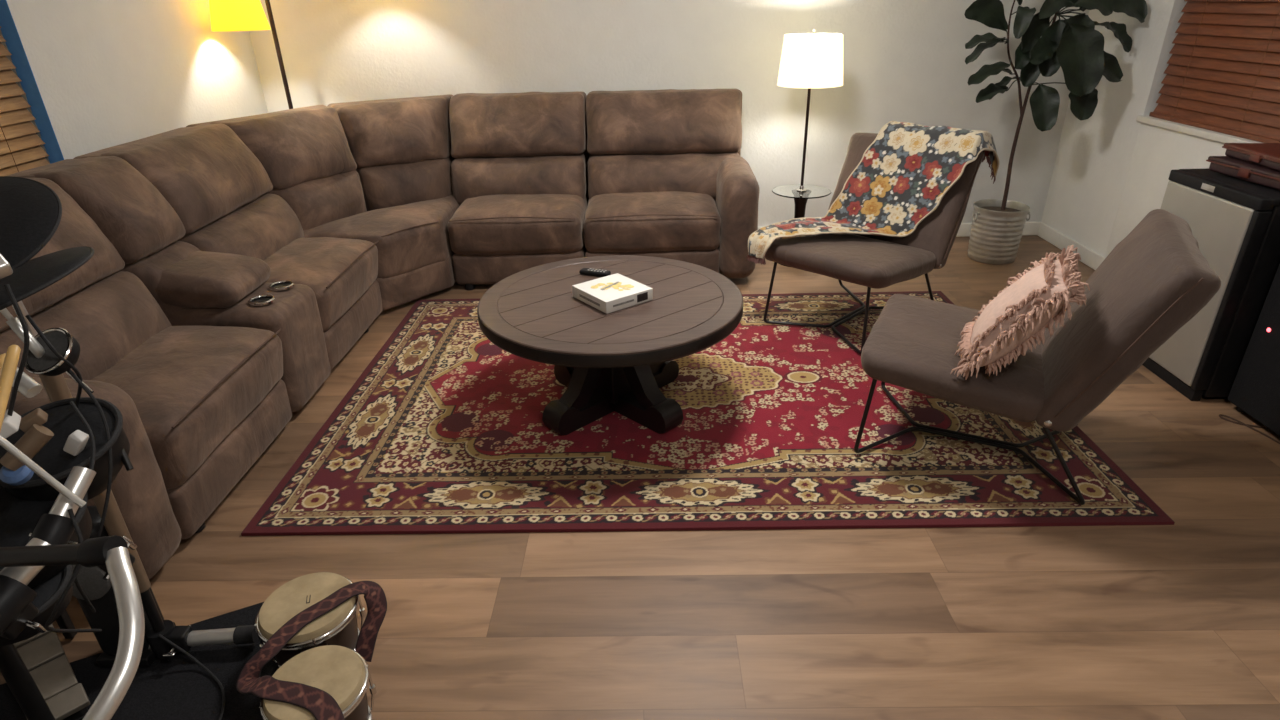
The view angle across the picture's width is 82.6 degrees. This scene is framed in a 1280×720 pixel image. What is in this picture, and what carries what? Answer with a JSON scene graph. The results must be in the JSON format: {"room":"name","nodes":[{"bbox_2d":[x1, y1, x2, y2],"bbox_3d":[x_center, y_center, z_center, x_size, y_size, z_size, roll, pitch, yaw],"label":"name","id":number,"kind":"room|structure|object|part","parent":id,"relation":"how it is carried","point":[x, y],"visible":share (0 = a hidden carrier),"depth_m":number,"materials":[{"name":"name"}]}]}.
{"room":"living room","nodes":[
{"label":"living room","id":0,"kind":"room"},
{"bbox_2d":[0,0,267,162],"bbox_3d":[-2.463,-0.439,1.619,0.120,2.450,6.460,-1,26,1],"label":"wall","id":1,"kind":"structure","parent":0,"point":[107,73],"depth_m":3.41,"materials":[{"name":"paint"}]},
{"bbox_2d":[0,27,49,175],"bbox_3d":[-2.460,-0.984,2.103,0.060,1.194,1.486,-1,26,1],"label":"window blind","id":2,"kind":"object","parent":1,"relation":"attached to","point":[21,150],"visible":0.71,"depth_m":2.85,"materials":[{"name":"brown wood"}]},
{"bbox_2d":[0,0,63,163],"bbox_3d":[-2.428,-1.319,2.777,0.065,1.190,0.001,-1,26,1],"label":"tape","id":3,"kind":"object","parent":1,"relation":"attached to","point":[9,31],"visible":0.91,"depth_m":2.89,"materials":[{"name":"blue plastic"}]},
{"bbox_2d":[0,235,1279,719],"bbox_3d":[0.162,0.645,2.138,5.320,0.060,6.700,-1,26,1],"label":"floor","id":4,"kind":"structure","parent":0,"point":[1180,620],"depth_m":2.02,"materials":[{"name":"brown wood"}]},
{"bbox_2d":[0,602,277,719],"bbox_3d":[-1.146,1.037,1.331,1.050,0.007,1.350,-14,29,-23],"label":"mat","id":5,"kind":"object","parent":4,"relation":"on","point":[176,687],"visible":0.43,"depth_m":1.80,"materials":[{"name":"black carpet"}]},
{"bbox_2d":[14,609,89,719],"bbox_3d":[-1.458,0.643,1.721,0.351,0.365,0.168,22,35,39],"label":"drum pedal","id":6,"kind":"object","parent":5,"relation":"on","point":[43,655],"visible":0.39,"depth_m":1.74,"materials":[{"name":"black metal"}]},
{"bbox_3d":[-1.469,0.709,1.769,0.275,0.090,0.100,22,35,39],"label":"footboard","id":7,"kind":"part","parent":6,"relation":"part of","materials":[{"name":"silver metal"}]},
{"bbox_3d":[-1.351,0.808,1.691,0.061,0.034,0.110,22,35,39],"label":"heel plate","id":8,"kind":"part","parent":6,"relation":"part of","materials":[{"name":"silver metal"}]},
{"bbox_3d":[-1.568,0.659,1.850,0.028,0.227,0.168,22,35,39],"label":"pedal post","id":9,"kind":"part","parent":6,"relation":"part of","materials":[{"name":"black metal"}]},
{"bbox_3d":[-1.455,0.801,1.801,0.347,0.009,0.090,22,35,39],"label":"plate","id":10,"kind":"part","parent":6,"relation":"part of","materials":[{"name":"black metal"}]},
{"bbox_2d":[0,176,258,719],"bbox_3d":[-1.051,0.389,1.263,0.486,1.210,1.147,-14,29,-24],"label":"drum kit","id":11,"kind":"object","parent":5,"relation":"on","point":[66,452],"visible":0.98,"depth_m":1.28,"materials":[{"name":"black metal"}]},
{"bbox_2d":[0,353,5,373],"bbox_3d":[-0.878,0.118,0.954,0.015,0.140,0.321,-8,27,-14],"label":"drumstick","id":12,"kind":"object","parent":11,"relation":"attached to","point":[2,356],"visible":0.36,"depth_m":1.05,"materials":[{"name":"brown wood"}]},
{"bbox_2d":[0,345,20,430],"bbox_3d":[-0.848,0.132,0.944,0.015,0.212,0.280,-6,27,-8],"label":"drumstick","id":13,"kind":"object","parent":11,"relation":"in","point":[8,371],"visible":1,"depth_m":0.99,"materials":[{"name":"brown wood"}]},
{"bbox_3d":[-1.024,0.184,1.199,0.044,0.037,0.043,-1,26,1],"label":"blue knob","id":14,"kind":"part","parent":11,"relation":"part of","materials":[{"name":"plastic"}]},
{"bbox_3d":[-1.168,-0.072,1.361,0.067,0.306,0.269,-22,33,-35],"label":"cymbal stem","id":15,"kind":"part","parent":11,"relation":"part of","materials":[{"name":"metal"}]},
{"bbox_3d":[-1.230,-0.139,1.389,0.024,0.349,0.128,-6,27,-9],"label":"cymbal stem","id":16,"kind":"part","parent":11,"relation":"part of","materials":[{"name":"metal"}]},
{"bbox_3d":[-1.303,0.437,1.409,0.038,0.980,0.038,-1,26,1],"label":"rack post","id":17,"kind":"part","parent":11,"relation":"part of","materials":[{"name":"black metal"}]},
{"bbox_3d":[-0.979,0.288,1.056,0.540,0.124,0.028,4,27,10],"label":"rack rail","id":18,"kind":"part","parent":11,"relation":"part of","materials":[{"name":"black metal"}]},
{"bbox_3d":[-0.948,0.153,1.121,0.116,0.196,0.014,-5,27,-7],"label":"thin rod","id":19,"kind":"part","parent":11,"relation":"part of","materials":[{"name":"wood"}]},
{"bbox_3d":[-1.039,0.040,1.350,0.054,0.043,0.008,10,28,21],"label":"thin rod","id":20,"kind":"part","parent":11,"relation":"part of","materials":[{"name":"silver metal"}]},
{"bbox_3d":[-1.234,0.277,1.655,0.038,0.635,0.038,-1,26,1],"label":"rack post","id":21,"kind":"part","parent":11,"relation":"part of","materials":[{"name":"metal"}]},
{"bbox_3d":[-0.987,0.168,1.385,0.011,0.077,0.066,-25,35,-39],"label":"thin rod","id":22,"kind":"part","parent":11,"relation":"part of","materials":[{"name":"black metal"}]},
{"bbox_3d":[-1.225,0.640,1.835,0.025,0.205,0.025,-1,26,1],"label":"rack post","id":23,"kind":"part","parent":11,"relation":"part of","materials":[{"name":"black metal"}]},
{"bbox_2d":[254,572,376,719],"bbox_3d":[-0.774,0.727,1.739,0.248,0.171,0.498,-12,28,-21],"label":"drums","id":24,"kind":"object","parent":5,"relation":"on","point":[322,655],"visible":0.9,"depth_m":1.71,"materials":[{"name":"beige leather"}]},
{"bbox_2d":[236,581,386,719],"bbox_3d":[-0.747,0.726,1.674,0.308,0.127,0.493,-1,26,1],"label":"strap","id":25,"kind":"object","parent":24,"relation":"on","point":[320,703],"visible":0.99,"depth_m":1.68,"materials":[{"name":"red fabric"}]},
{"bbox_2d":[209,0,292,108],"bbox_3d":[-1.844,-1.550,4.264,0.991,2.070,0.490,-1,26,1],"label":"floor lamp","id":26,"kind":"object","parent":4,"relation":"on","point":[225,15],"visible":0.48,"depth_m":3.91,"materials":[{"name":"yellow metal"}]},
{"bbox_3d":[-2.202,-1.927,3.971,0.296,0.240,0.296,-1,26,1],"label":"lamp shade","id":27,"kind":"part","parent":26,"relation":"part of","materials":[{"name":"yellow fabric"}]},
{"bbox_2d":[0,88,758,580],"bbox_3d":[-0.781,-0.498,3.281,2.880,1.003,3.311,-1,26,1],"label":"sectional sofa","id":28,"kind":"object","parent":4,"relation":"on","point":[235,263],"visible":0.95,"depth_m":3.45,"materials":[{"name":"brown fabric"}]},
{"bbox_3d":[-2.104,-0.282,2.870,0.241,0.949,0.376,-1,26,1],"label":"panel","id":29,"kind":"part","parent":28,"relation":"part of","materials":[{"name":"brown fabric"}]},
{"bbox_2d":[0,176,124,332],"bbox_3d":[-1.967,-0.272,2.144,0.330,0.354,0.939,-1,26,1],"label":"cushion","id":30,"kind":"object","parent":28,"relation":"on","point":[100,278],"depth_m":2.41,"materials":[{"name":"brown fabric"}]},
{"bbox_2d":[0,271,170,379],"bbox_3d":[-1.856,-0.006,2.274,0.332,0.276,0.932,-1,26,1],"label":"lumbar cushion","id":31,"kind":"object","parent":28,"relation":"on","point":[113,317],"depth_m":2.38,"materials":[{"name":"brown fabric"}]},
{"bbox_3d":[-1.676,0.343,1.997,0.656,0.628,0.252,-1,26,1],"label":"armrest","id":32,"kind":"part","parent":28,"relation":"part of","materials":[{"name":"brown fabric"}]},
{"bbox_2d":[28,155,184,262],"bbox_3d":[-1.963,-0.564,2.732,0.325,0.350,0.365,-1,26,1],"label":"cushion","id":33,"kind":"object","parent":28,"relation":"on","point":[121,200],"depth_m":2.66,"materials":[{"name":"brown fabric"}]},
{"bbox_3d":[-2.101,-0.537,3.381,0.240,0.950,0.773,-1,26,1],"label":"panel","id":34,"kind":"part","parent":28,"relation":"part of","materials":[{"name":"brown fabric"}]},
{"bbox_2d":[117,240,202,316],"bbox_3d":[-1.853,-0.297,2.862,0.328,0.277,0.361,-1,26,1],"label":"lumbar cushion","id":35,"kind":"object","parent":28,"relation":"on","point":[166,271],"depth_m":2.72,"materials":[{"name":"brown fabric"}]},
{"bbox_2d":[98,124,273,234],"bbox_3d":[-1.960,-0.822,3.253,0.326,0.358,0.787,-1,26,1],"label":"cushion","id":36,"kind":"object","parent":28,"relation":"on","point":[214,176],"depth_m":3.15,"materials":[{"name":"brown fabric"}]},
{"bbox_2d":[90,326,282,488],"bbox_3d":[-1.628,0.120,2.439,0.597,0.286,0.752,-1,26,1],"label":"seat cushion","id":37,"kind":"object","parent":28,"relation":"on","point":[195,391],"depth_m":2.35,"materials":[{"name":"brown fabric"}]},
{"bbox_3d":[-1.724,-0.325,2.848,0.441,0.161,0.342,-1,26,1],"label":"console lid","id":38,"kind":"part","parent":28,"relation":"part of","materials":[{"name":"brown fabric"}]},
{"bbox_3d":[-1.762,0.318,2.537,0.794,0.196,0.749,-1,26,1],"label":"panel","id":39,"kind":"part","parent":28,"relation":"part of","materials":[{"name":"brown fabric"}]},
{"bbox_2d":[178,194,304,260],"bbox_3d":[-1.848,-0.555,3.383,0.332,0.276,0.781,-1,26,1],"label":"lumbar cushion","id":40,"kind":"object","parent":28,"relation":"on","point":[265,226],"depth_m":3.30,"materials":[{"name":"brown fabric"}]},
{"bbox_3d":[-1.958,-0.873,4.057,0.146,0.950,0.867,12,29,24],"label":"panel","id":41,"kind":"part","parent":28,"relation":"part of","materials":[{"name":"brown fabric"}]},
{"bbox_2d":[217,106,356,189],"bbox_3d":[-1.816,-1.116,3.852,0.314,0.355,0.721,12,29,25],"label":"cushion","id":42,"kind":"object","parent":28,"relation":"on","point":[311,147],"depth_m":3.79,"materials":[{"name":"brown fabric"}]},
{"bbox_2d":[269,170,366,229],"bbox_3d":[-1.735,-0.849,3.958,0.285,0.288,0.661,12,29,25],"label":"lumbar cushion","id":43,"kind":"object","parent":28,"relation":"on","point":[332,200],"depth_m":3.85,"materials":[{"name":"brown fabric"}]},
{"bbox_2d":[264,238,378,332],"bbox_3d":[-1.620,-0.373,3.439,0.599,0.282,0.726,-1,26,1],"label":"seat cushion","id":44,"kind":"object","parent":28,"relation":"on","point":[342,274],"depth_m":3.34,"materials":[{"name":"brown fabric"}]},
{"bbox_3d":[-1.755,-0.178,3.537,0.795,0.196,0.724,-1,26,1],"label":"panel","id":45,"kind":"part","parent":28,"relation":"part of","materials":[{"name":"brown fabric"}]},
{"bbox_2d":[304,195,459,279],"bbox_3d":[-1.350,-0.675,4.051,0.462,0.298,1.193,21,34,37],"label":"seat cushion","id":46,"kind":"object","parent":28,"relation":"on","point":[412,233],"depth_m":3.93,"materials":[{"name":"brown fabric"}]},
{"bbox_3d":[-1.445,-1.122,4.534,0.763,0.950,0.166,-14,29,-25],"label":"panel","id":47,"kind":"part","parent":28,"relation":"part of","materials":[{"name":"brown fabric"}]},
{"bbox_2d":[334,96,451,168],"bbox_3d":[-1.386,-1.329,4.254,0.694,0.347,0.308,-15,30,-26],"label":"cushion","id":48,"kind":"object","parent":28,"relation":"on","point":[413,132],"depth_m":4.16,"materials":[{"name":"brown fabric"}]},
{"bbox_2d":[355,155,454,211],"bbox_3d":[-1.350,-1.040,4.326,0.618,0.287,0.296,-16,30,-27],"label":"lumbar cushion","id":49,"kind":"object","parent":28,"relation":"on","point":[424,180],"depth_m":4.19,"materials":[{"name":"brown fabric"}]},
{"bbox_3d":[-1.386,-0.488,4.153,0.497,0.189,1.355,23,35,39],"label":"panel","id":50,"kind":"part","parent":28,"relation":"part of","materials":[{"name":"brown fabric"}]},
{"bbox_2d":[447,194,587,254],"bbox_3d":[-0.701,-0.822,4.303,0.758,0.284,0.596,-1,26,1],"label":"seat cushion","id":51,"kind":"object","parent":28,"relation":"on","point":[477,224],"depth_m":4.07,"materials":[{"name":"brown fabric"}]},
{"bbox_2d":[449,91,585,156],"bbox_3d":[-0.736,-1.407,4.380,0.811,0.354,0.325,-1,26,1],"label":"cushion","id":52,"kind":"object","parent":28,"relation":"on","point":[512,124],"depth_m":4.29,"materials":[{"name":"brown fabric"}]},
{"bbox_2d":[451,153,586,205],"bbox_3d":[-0.731,-1.093,4.417,0.807,0.275,0.332,-1,26,1],"label":"lumbar cushion","id":53,"kind":"object","parent":28,"relation":"on","point":[521,174],"depth_m":4.30,"materials":[{"name":"brown fabric"}]},
{"bbox_3d":[-0.695,-0.690,4.522,0.756,0.196,0.795,-1,26,1],"label":"panel","id":54,"kind":"part","parent":28,"relation":"part of","materials":[{"name":"brown fabric"}]},
{"bbox_3d":[-0.728,-1.196,4.649,0.818,0.950,0.240,-1,26,1],"label":"panel","id":55,"kind":"part","parent":28,"relation":"part of","materials":[{"name":"brown fabric"}]},
{"bbox_2d":[584,191,720,252],"bbox_3d":[0.068,-0.835,4.290,0.772,0.285,0.599,-1,26,1],"label":"seat cushion","id":56,"kind":"object","parent":28,"relation":"on","point":[614,221],"depth_m":4.06,"materials":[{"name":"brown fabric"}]},
{"bbox_3d":[0.075,-0.702,4.511,0.770,0.196,0.796,-1,26,1],"label":"panel","id":57,"kind":"part","parent":28,"relation":"part of","materials":[{"name":"brown fabric"}]},
{"bbox_2d":[587,152,739,201],"bbox_3d":[0.147,-1.107,4.404,0.928,0.275,0.332,-1,26,1],"label":"lumbar cushion","id":58,"kind":"object","parent":28,"relation":"on","point":[608,173],"depth_m":4.28,"materials":[{"name":"brown fabric"}]},
{"bbox_2d":[586,89,741,154],"bbox_3d":[0.141,-1.421,4.367,0.930,0.352,0.326,-1,26,1],"label":"cushion","id":59,"kind":"object","parent":28,"relation":"on","point":[690,121],"depth_m":4.28,"materials":[{"name":"brown fabric"}]},
{"bbox_3d":[0.156,-1.209,4.636,0.951,0.951,0.242,-1,26,1],"label":"panel","id":60,"kind":"part","parent":28,"relation":"part of","materials":[{"name":"brown fabric"}]},
{"bbox_3d":[0.559,-0.860,4.326,0.220,0.624,0.658,-1,26,1],"label":"armrest","id":61,"kind":"part","parent":28,"relation":"part of","materials":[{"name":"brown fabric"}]},
{"bbox_2d":[241,291,1174,535],"bbox_3d":[0.205,0.086,3.183,2.925,0.012,2.000,-1,26,1],"label":"area rug","id":62,"kind":"object","parent":4,"relation":"on","point":[443,431],"visible":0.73,"depth_m":2.65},
{"bbox_2d":[477,255,742,434],"bbox_3d":[-0.108,-0.035,2.902,1.010,0.468,1.010,-1,26,1],"label":"coffee table","id":63,"kind":"object","parent":62,"relation":"on","point":[619,361],"visible":0.88,"depth_m":2.75,"materials":[{"name":"brown wood"}]},
{"bbox_2d":[579,268,610,276],"bbox_3d":[-0.186,-0.363,3.016,0.130,0.022,0.042,9,28,20],"label":"remote control","id":64,"kind":"object","parent":63,"relation":"on","point":[584,271],"visible":0.96,"depth_m":3.00,"materials":[{"name":"black plastic"}]},
{"bbox_2d":[572,273,652,313],"bbox_3d":[-0.105,-0.255,2.764,0.216,0.049,0.226,-20,32,-33],"label":"game box","id":65,"kind":"object","parent":63,"relation":"on","point":[614,292],"visible":1,"depth_m":2.72,"materials":[{"name":"white cardboard"}]},
{"bbox_2d":[579,294,633,306],"bbox_3d":[-0.137,-0.216,2.689,0.216,0.010,0.079,7,27,16],"label":"print","id":66,"kind":"object","parent":65,"relation":"on","point":[628,301],"depth_m":2.67},
{"bbox_2d":[590,282,633,290],"bbox_3d":[-0.103,-0.280,2.760,0.164,0.001,0.092,4,27,11],"label":"print","id":67,"kind":"object","parent":65,"relation":"on","point":[597,286],"depth_m":2.75},
{"bbox_2d":[637,292,647,301],"bbox_3d":[0.009,-0.234,2.715,0.050,0.030,0.001,-20,32,-33],"label":"picture","id":68,"kind":"object","parent":65,"relation":"on","point":[644,296],"depth_m":2.71},
{"bbox_2d":[764,132,983,353],"bbox_3d":[1.110,-0.612,3.582,0.895,0.833,0.691,-25,35,-39],"label":"lounge chair","id":69,"kind":"object","parent":62,"relation":"on","point":[870,261],"visible":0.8,"depth_m":3.45,"materials":[{"name":"beige fabric"}]},
{"bbox_3d":[0.971,-0.413,3.745,0.725,0.338,0.277,-25,35,-39],"label":"sled leg","id":70,"kind":"part","parent":69,"relation":"part of","materials":[{"name":"black metal"}]},
{"bbox_2d":[764,234,935,288],"bbox_3d":[1.000,-0.500,3.516,0.584,0.157,0.663,-25,35,-39],"label":"seat cushion","id":71,"kind":"object","parent":69,"relation":"on","point":[870,261],"depth_m":3.37,"materials":[{"name":"beige fabric"}]},
{"bbox_2d":[746,121,998,264],"bbox_3d":[1.103,-0.810,3.522,1.203,0.565,0.543,-12,28,-21],"label":"throw blanket","id":72,"kind":"object","parent":69,"relation":"on","point":[906,172],"visible":1,"depth_m":3.54,"materials":[{"name":"multicoloured fabric"}]},
{"bbox_3d":[1.172,-0.326,3.561,0.725,0.338,0.277,-25,35,-39],"label":"sled leg","id":73,"kind":"part","parent":69,"relation":"part of","materials":[{"name":"black metal"}]},
{"bbox_2d":[829,132,983,268],"bbox_3d":[1.300,-0.818,3.689,0.356,0.567,0.687,-25,35,-39],"label":"cushion","id":74,"kind":"object","parent":69,"relation":"on","point":[935,235],"depth_m":3.49,"materials":[{"name":"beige fabric"}]},
{"bbox_2d":[854,209,1219,504],"bbox_3d":[1.258,-0.070,2.480,0.893,0.834,0.690,11,29,24],"label":"lounge chair","id":75,"kind":"object","parent":62,"relation":"on","point":[1158,278],"visible":0.86,"depth_m":2.25,"materials":[{"name":"beige fabric"}]},
{"bbox_2d":[861,294,1045,422],"bbox_3d":[1.122,-0.036,2.573,0.585,0.154,0.662,11,29,24],"label":"seat cushion","id":76,"kind":"object","parent":75,"relation":"on","point":[912,343],"depth_m":2.38,"materials":[{"name":"beige fabric"}]},
{"bbox_3d":[1.145,0.200,2.501,0.725,0.338,0.277,11,29,24],"label":"sled leg","id":77,"kind":"part","parent":75,"relation":"part of","materials":[{"name":"black metal"}]},
{"bbox_3d":[1.272,0.083,2.729,0.725,0.338,0.277,11,29,24],"label":"sled leg","id":78,"kind":"part","parent":75,"relation":"part of","materials":[{"name":"black metal"}]},
{"bbox_2d":[950,245,1089,379],"bbox_3d":[1.174,-0.144,2.256,0.318,0.400,0.409,12,29,24],"label":"throw pillow","id":79,"kind":"object","parent":75,"relation":"on","point":[1020,314],"visible":1,"depth_m":2.16,"materials":[{"name":"pink fabric"}]},
{"bbox_2d":[1038,209,1219,431],"bbox_3d":[1.498,-0.141,2.312,0.353,0.569,0.685,11,29,24],"label":"cushion","id":80,"kind":"object","parent":75,"relation":"on","point":[1158,278],"depth_m":2.11,"materials":[{"name":"beige fabric"}]},
{"bbox_2d":[772,28,842,266],"bbox_3d":[0.970,-1.223,4.298,0.366,1.338,0.366,14,30,28],"label":"floor lamp","id":81,"kind":"object","parent":4,"relation":"on","point":[808,60],"visible":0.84,"depth_m":3.97,"materials":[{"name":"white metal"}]},
{"bbox_2d":[772,184,830,198],"bbox_3d":[0.975,-1.019,4.399,0.352,0.008,0.352,-1,26,1],"label":"glass tray","id":82,"kind":"object","parent":81,"relation":"on","point":[795,191],"depth_m":4.37,"materials":[{"name":"white"}]},
{"bbox_3d":[0.960,-1.676,4.073,0.366,0.260,0.366,-1,26,1],"label":"lamp shade","id":83,"kind":"part","parent":81,"relation":"part of","materials":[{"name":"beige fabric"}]},
{"bbox_2d":[968,199,1029,264],"bbox_3d":[2.200,-0.791,4.503,0.327,0.332,0.314,-1,26,1],"label":"pot","id":84,"kind":"object","parent":4,"relation":"on","point":[997,226],"depth_m":4.42,"materials":[{"name":"ceramic"}]},
{"bbox_2d":[964,0,1147,264],"bbox_3d":[2.219,-1.363,4.131,0.932,1.685,0.479,-1,26,1],"label":"potted plant","id":85,"kind":"object","parent":4,"relation":"on","point":[1073,44],"visible":1,"depth_m":3.96,"materials":[{"name":"plant"}]},
{"bbox_2d":[1142,168,1279,400],"bbox_3d":[2.432,-0.313,2.972,0.456,0.825,0.509,-1,26,1],"label":"mini fridge","id":86,"kind":"object","parent":4,"relation":"on","point":[1234,223],"visible":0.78,"depth_m":2.80,"materials":[{"name":"silver plastic"}]},
{"bbox_3d":[2.244,0.035,3.146,0.038,0.053,0.485,-1,26,1],"label":"kick plate","id":87,"kind":"part","parent":86,"relation":"part of","materials":[{"name":"black plastic"}]},
{"bbox_3d":[2.230,-0.321,2.984,0.050,0.725,0.475,-1,26,1],"label":"door","id":88,"kind":"part","parent":86,"relation":"part of","materials":[{"name":"metal"}]},
{"bbox_3d":[2.221,-0.659,2.802,0.051,0.043,0.503,-1,26,1],"label":"trim","id":89,"kind":"part","parent":86,"relation":"part of","materials":[{"name":"black plastic"}]},
{"bbox_2d":[1179,168,1279,205],"bbox_3d":[2.439,-0.671,2.795,0.425,0.028,0.509,-1,26,1],"label":"countertop","id":90,"kind":"structure","parent":86,"relation":"on","point":[1269,192],"depth_m":2.76,"materials":[{"name":"black plastic"}]},
{"bbox_2d":[1206,156,1279,189],"bbox_3d":[2.460,-0.717,2.785,0.320,0.058,0.397,-2,26,-2],"label":"case","id":91,"kind":"object","parent":86,"relation":"on","point":[1229,166],"visible":0.81,"depth_m":2.78,"materials":[{"name":"brown leather"}]},
{"bbox_2d":[1222,143,1279,170],"bbox_3d":[2.469,-0.763,2.751,0.290,0.052,0.377,0,26,2],"label":"case","id":92,"kind":"object","parent":91,"relation":"on","point":[1263,154],"visible":1,"depth_m":2.80,"materials":[{"name":"brown leather"}]},
{"bbox_2d":[1219,414,1279,443],"bbox_3d":[2.410,0.332,2.591,0.152,0.007,0.620,-21,32,-34],"label":"power cord","id":93,"kind":"object","parent":4,"relation":"on","point":[1220,415],"visible":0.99,"depth_m":2.76,"materials":[{"name":"black rubber"}]},
{"bbox_2d":[1228,264,1279,435],"bbox_3d":[2.479,-0.092,2.551,0.356,0.800,0.405,-1,26,1],"label":"floor speaker","id":94,"kind":"object","parent":4,"relation":"on","point":[1255,390],"visible":1,"depth_m":2.70,"materials":[{"name":"black plastic"}]},
{"bbox_2d":[249,0,1088,226],"bbox_3d":[0.157,-1.940,4.529,5.320,2.450,0.120,-1,26,1],"label":"wall","id":95,"kind":"structure","parent":0,"point":[904,60],"depth_m":4.51,"materials":[{"name":"paint"}]},
{"bbox_2d":[757,222,1040,236],"bbox_3d":[0.181,-0.855,4.991,5.080,0.095,0.014,-1,26,1],"label":"baseboard","id":96,"kind":"structure","parent":95,"relation":"attached to","point":[1030,228],"depth_m":4.95,"materials":[{"name":"paint"}]},
{"bbox_2d":[1041,0,1262,257],"bbox_3d":[2.735,-0.519,1.542,0.120,2.450,6.460,-1,26,1],"label":"wall","id":97,"kind":"structure","parent":0,"point":[1111,170],"depth_m":4.08,"materials":[{"name":"paint"}]},
{"bbox_2d":[1038,222,1104,268],"bbox_3d":[2.692,0.540,2.059,0.014,0.095,6.446,-1,26,1],"label":"baseboard","id":98,"kind":"structure","parent":97,"relation":"attached to","point":[1089,257],"depth_m":4.61,"materials":[{"name":"paint"}]},
{"bbox_2d":[1136,115,1256,143],"bbox_3d":[2.726,-0.994,3.305,0.107,0.032,1.400,-1,26,1],"label":"trim","id":99,"kind":"structure","parent":97,"relation":"attached to","point":[1226,139],"depth_m":3.53,"materials":[{"name":"paint"}]},
{"bbox_2d":[1149,0,1279,142],"bbox_3d":[2.713,-1.550,3.024,0.060,1.209,1.303,-1,26,1],"label":"window blind","id":100,"kind":"object","parent":97,"relation":"attached to","point":[1222,72],"visible":1,"depth_m":3.37,"materials":[{"name":"brown wood"}]},
{"bbox_3d":[2.725,-1.018,3.287,0.052,0.022,1.298,-1,26,1],"label":"rail","id":101,"kind":"part","parent":100,"relation":"part of","materials":[{"name":"white wood"}]}
]}

